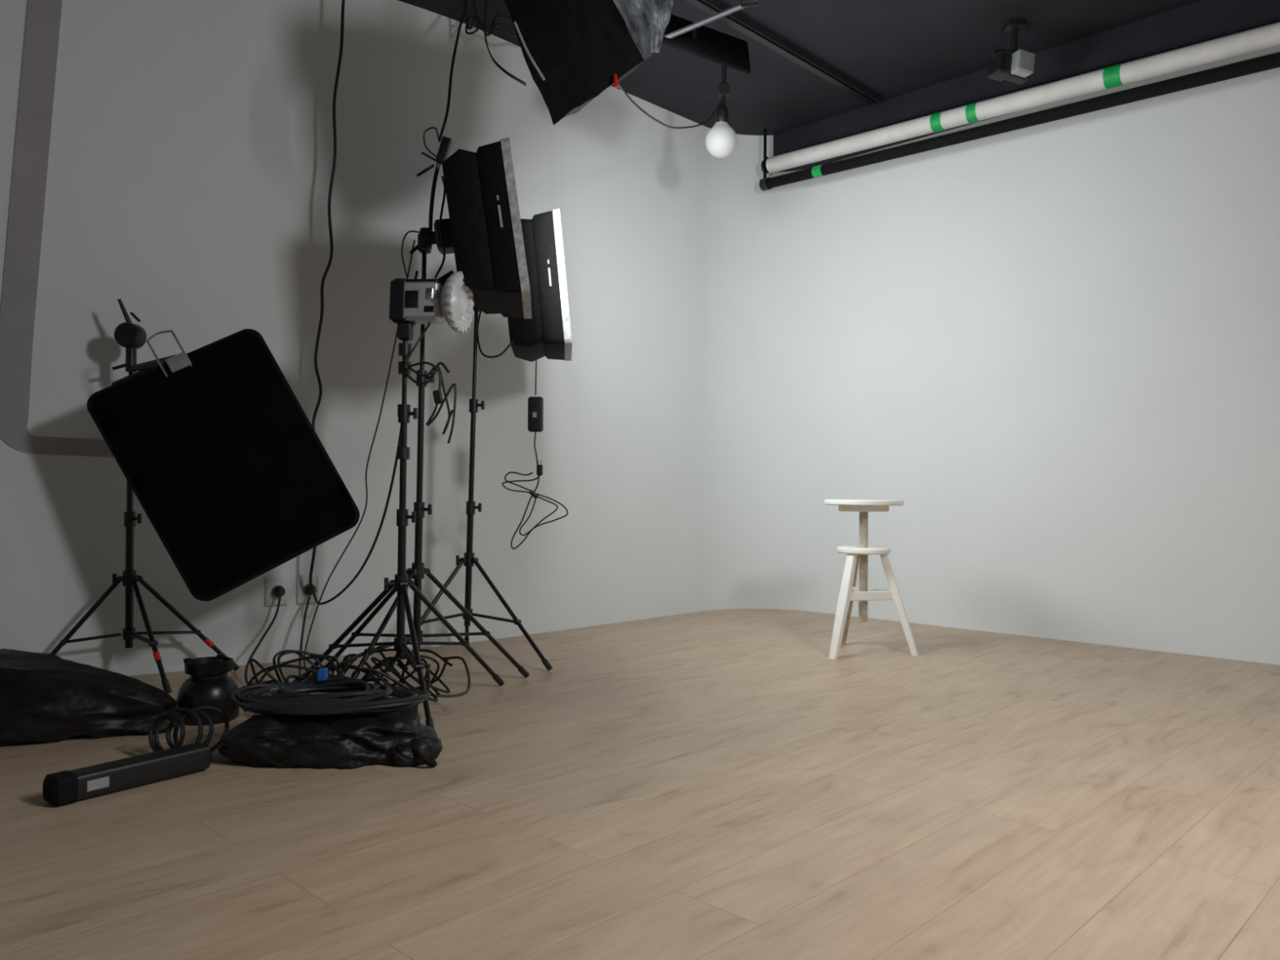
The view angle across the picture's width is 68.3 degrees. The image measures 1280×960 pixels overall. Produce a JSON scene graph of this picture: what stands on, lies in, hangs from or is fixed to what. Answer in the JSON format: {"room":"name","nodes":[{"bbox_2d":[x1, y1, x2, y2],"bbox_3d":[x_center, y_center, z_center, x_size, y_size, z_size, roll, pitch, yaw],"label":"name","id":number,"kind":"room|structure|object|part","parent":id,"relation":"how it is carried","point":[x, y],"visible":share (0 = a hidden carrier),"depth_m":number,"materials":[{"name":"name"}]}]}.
{"room":"studio","nodes":[
{"label":"studio","id":0,"kind":"room"},
{"bbox_2d":[0,0,758,675],"bbox_3d":[-2.179,-0.705,3.590,7.399,2.900,0.364,1,-1,-38],"label":"wall","id":1,"kind":"structure","parent":0,"point":[191,149],"depth_m":4.14,"materials":[{"name":"paint"}]},
{"bbox_2d":[0,0,114,457],"bbox_3d":[-2.103,-1.112,3.502,0.470,2.053,0.016,1,-1,-35],"label":"trim","id":2,"kind":"structure","parent":1,"relation":"attached to","point":[37,90],"depth_m":3.41,"materials":[{"name":"grey paint"}]},
{"bbox_2d":[265,575,288,605],"bbox_3d":[-1.484,0.457,3.878,0.090,0.120,0.084,1,-1,-35],"label":"wall socket","id":3,"kind":"object","parent":1,"relation":"attached to","point":[274,585],"visible":0.94,"depth_m":3.88,"materials":[{"name":"white plastic"}]},
{"bbox_2d":[296,573,319,604],"bbox_3d":[-1.381,0.459,3.951,0.090,0.120,0.084,1,-1,-35],"label":"wall socket","id":4,"kind":"object","parent":1,"relation":"attached to","point":[304,591],"visible":0.83,"depth_m":3.95,"materials":[{"name":"white plastic"}]},
{"bbox_2d":[0,608,1279,959],"bbox_3d":[0.494,0.804,2.293,12.000,0.100,8.800,0,-1,0],"label":"floor","id":5,"kind":"structure","parent":0,"point":[713,784],"depth_m":2.10,"materials":[{"name":"brown wood"}]},
{"bbox_2d":[0,648,177,742],"bbox_3d":[-1.809,0.623,2.764,0.889,0.233,0.414,0,-1,0],"label":"equipment bag","id":6,"kind":"object","parent":5,"relation":"on","point":[45,697],"visible":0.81,"depth_m":2.69,"materials":[{"name":"fabric"}]},
{"bbox_2d":[42,705,229,806],"bbox_3d":[-1.220,0.673,2.343,0.226,0.132,0.469,0,-1,9],"label":"power strip","id":7,"kind":"object","parent":5,"relation":"on","point":[64,787],"visible":1,"depth_m":2.30,"materials":[{"name":"black plastic"}]},
{"bbox_2d":[49,298,359,693],"bbox_3d":[-1.612,0.045,3.419,1.115,1.398,0.516,1,-1,-21],"label":"stand","id":8,"kind":"object","parent":5,"relation":"on","point":[213,442],"visible":0.95,"depth_m":3.28,"materials":[{"name":"black metal"}]},
{"bbox_2d":[176,653,239,725],"bbox_3d":[-1.345,0.649,2.944,0.180,0.192,0.180,0,-1,0],"label":"reflector","id":9,"kind":"object","parent":5,"relation":"on","point":[209,682],"visible":0.95,"depth_m":2.89,"materials":[{"name":"black metal"}]},
{"bbox_2d":[244,591,282,685],"bbox_3d":[-1.422,0.600,3.541,0.109,0.293,0.613,1,-1,-17],"label":"power cable","id":10,"kind":"object","parent":5,"relation":"on","point":[281,593],"visible":0.73,"depth_m":3.70,"materials":[{"name":"rubber"}]},
{"bbox_2d":[298,595,311,693],"bbox_3d":[-1.258,0.615,3.554,0.049,0.274,0.782,1,-1,-20],"label":"power cable","id":11,"kind":"object","parent":5,"relation":"on","point":[309,597],"visible":0.56,"depth_m":3.81,"materials":[{"name":"rubber"}]},
{"bbox_2d":[218,709,442,768],"bbox_3d":[-0.820,0.681,2.562,0.584,0.130,0.281,0,-1,0],"label":"bag","id":12,"kind":"object","parent":5,"relation":"on","point":[351,740],"visible":0.98,"depth_m":2.46,"materials":[{"name":"plastic"}]},
{"bbox_2d":[230,667,430,715],"bbox_3d":[-0.853,0.580,2.614,0.541,0.093,0.296,0,-1,0],"label":"cable","id":13,"kind":"object","parent":12,"relation":"on","point":[342,695],"visible":1,"depth_m":2.54,"materials":[{"name":"grey rubber"}]},
{"bbox_2d":[243,648,471,713],"bbox_3d":[-0.936,0.658,3.039,0.788,0.184,0.430,0,-1,0],"label":"tangled cables","id":14,"kind":"object","parent":5,"relation":"on","point":[369,671],"visible":0.5,"depth_m":3.03,"materials":[{"name":"rubber"}]},
{"bbox_2d":[297,271,504,729],"bbox_3d":[-0.859,0.034,3.105,0.738,1.428,0.729,0,-1,0],"label":"light","id":15,"kind":"object","parent":5,"relation":"on","point":[412,302],"visible":0.99,"depth_m":3.08,"materials":[{"name":"black metal"}]},
{"bbox_3d":[-0.606,-0.579,3.078,0.098,0.199,0.195,0,-1,0],"label":"fluted bulb","id":16,"kind":"part","parent":15,"relation":"part of","materials":[{"name":"plastic"}]},
{"bbox_2d":[405,324,529,677],"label":"stand","id":17,"kind":"object","parent":5,"relation":"on","point":[417,571],"depth_m":3.33,"materials":[{"name":"black metal"}]},
{"bbox_2d":[400,126,532,319],"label":"light","id":18,"kind":"object","parent":17,"relation":"on","point":[478,232],"depth_m":3.06,"materials":[{"name":"black metal"}]},
{"bbox_2d":[384,208,572,672],"bbox_3d":[-0.629,-0.157,3.981,0.719,1.827,0.619,0,-1,0],"label":"light","id":19,"kind":"object","parent":5,"relation":"on","point":[548,334],"visible":0.9,"depth_m":3.72,"materials":[{"name":"black metal"}]},
{"bbox_2d":[824,499,918,658],"bbox_3d":[1.029,0.432,4.277,0.416,0.687,0.410,0,-1,0],"label":"stool","id":20,"kind":"object","parent":5,"relation":"on","point":[849,593],"visible":1,"depth_m":4.17,"materials":[{"name":"white paint"}]},
{"bbox_3d":[1.006,0.315,4.247,0.236,0.026,0.236,0,-1,0],"label":"collar plate","id":21,"kind":"part","parent":20,"relation":"part of","materials":[{"name":"white paint"}]},
{"bbox_3d":[1.007,0.101,4.249,0.350,0.025,0.350,0,-1,0],"label":"seat","id":22,"kind":"part","parent":20,"relation":"part of","materials":[{"name":"white paint"}]},
{"bbox_2d":[397,0,1202,135],"bbox_3d":[0.516,-2.196,2.320,12.000,0.100,8.800,0,-1,0],"label":"ceiling","id":23,"kind":"structure","parent":0,"point":[894,48],"depth_m":4.59,"materials":[{"name":"black paint"}]},
{"bbox_2d":[308,0,345,591],"bbox_3d":[-1.290,-0.842,3.869,0.170,2.608,0.067,0,-1,27],"label":"power cable","id":24,"kind":"object","parent":23,"relation":"hanging from","point":[329,264],"visible":0.77,"depth_m":3.85,"materials":[{"name":"rubber"}]},
{"bbox_2d":[437,0,467,142],"bbox_3d":[-0.716,-1.653,3.710,0.034,0.986,0.922,0,-1,-5],"label":"power cable","id":25,"kind":"object","parent":23,"relation":"hanging from","point":[466,1],"visible":1,"depth_m":3.38,"materials":[{"name":"rubber"}]},
{"bbox_2d":[463,0,516,36],"bbox_3d":[-0.486,-2.063,4.466,0.609,0.154,0.511,0,-1,0],"label":"cables","id":26,"kind":"object","parent":23,"relation":"hanging from","point":[492,27],"depth_m":4.22,"materials":[{"name":"black rubber"}]},
{"bbox_2d":[483,0,720,128],"bbox_3d":[-0.045,-1.611,3.672,0.881,1.053,1.892,0,-1,0],"label":"overhead softbox","id":27,"kind":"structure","parent":23,"relation":"hanging from","point":[573,51],"depth_m":2.88,"materials":[{"name":"black fabric"}]},
{"bbox_2d":[662,13,751,74],"bbox_3d":[0.248,-1.735,3.736,0.442,0.294,0.184,1,-1,-14],"label":"panel","id":28,"kind":"object","parent":23,"relation":"attached to","point":[714,46],"visible":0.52,"depth_m":3.71,"materials":[{"name":"black fabric"}]},
{"bbox_2d":[664,0,759,40],"bbox_3d":[0.254,-1.901,3.646,0.428,0.470,0.148,0,-1,0],"label":"pole","id":29,"kind":"object","parent":23,"relation":"attached to","point":[744,3],"depth_m":3.63,"materials":[{"name":"silver metal"}]},
{"bbox_2d":[705,65,737,157],"bbox_3d":[0.399,-1.852,4.617,0.154,0.548,0.154,0,-1,0],"label":"lamp","id":30,"kind":"object","parent":23,"relation":"hanging from","point":[721,140],"visible":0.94,"depth_m":4.58,"materials":[{"name":"white glass"}]},
{"bbox_3d":[0.398,-1.660,4.615,0.154,0.163,0.154,0,-1,0],"label":"globe","id":31,"kind":"part","parent":30,"relation":"part of","materials":[{"name":"white glass"}]},
{"bbox_2d":[715,65,729,123],"bbox_3d":[0.411,-1.930,4.617,0.099,0.394,0.099,0,-1,0],"label":"socket","id":32,"kind":"object","parent":30,"relation":"attached to","point":[722,112],"depth_m":4.60,"materials":[{"name":"black plastic"}]},
{"bbox_2d":[684,0,878,105],"bbox_3d":[-0.040,-2.111,3.827,2.693,0.052,2.760,0,-1,0],"label":"rail","id":33,"kind":"object","parent":23,"relation":"attached to","point":[738,20],"depth_m":4.58,"materials":[{"name":"black metal"}]},
{"bbox_2d":[987,19,1035,84],"bbox_3d":[1.719,-1.985,4.364,0.195,0.267,0.136,0,-1,0],"label":"ceiling spotlight","id":34,"kind":"object","parent":23,"relation":"attached to","point":[1016,67],"depth_m":4.34,"materials":[{"name":"black metal"}]},
{"bbox_2d":[755,45,1279,665],"bbox_3d":[2.995,-0.664,3.840,6.138,2.900,0.258,0,-1,43],"label":"wall","id":35,"kind":"structure","parent":0,"point":[1056,344],"depth_m":4.70,"materials":[{"name":"paint"}]},
{"bbox_2d":[759,20,1279,191],"bbox_3d":[2.357,-1.883,4.219,4.382,0.465,0.227,0,-1,44],"label":"roller","id":36,"kind":"object","parent":35,"relation":"attached to","point":[1265,36],"visible":1,"depth_m":4.51,"materials":[{"name":"paper"}]},
{"bbox_2d":[773,0,1279,172],"bbox_3d":[2.949,-2.000,3.767,5.960,0.230,0.090,0,-1,44],"label":"ceiling beam","id":37,"kind":"structure","parent":35,"relation":"attached to","point":[1204,20],"depth_m":4.57,"materials":[{"name":"black paint"}]}
]}

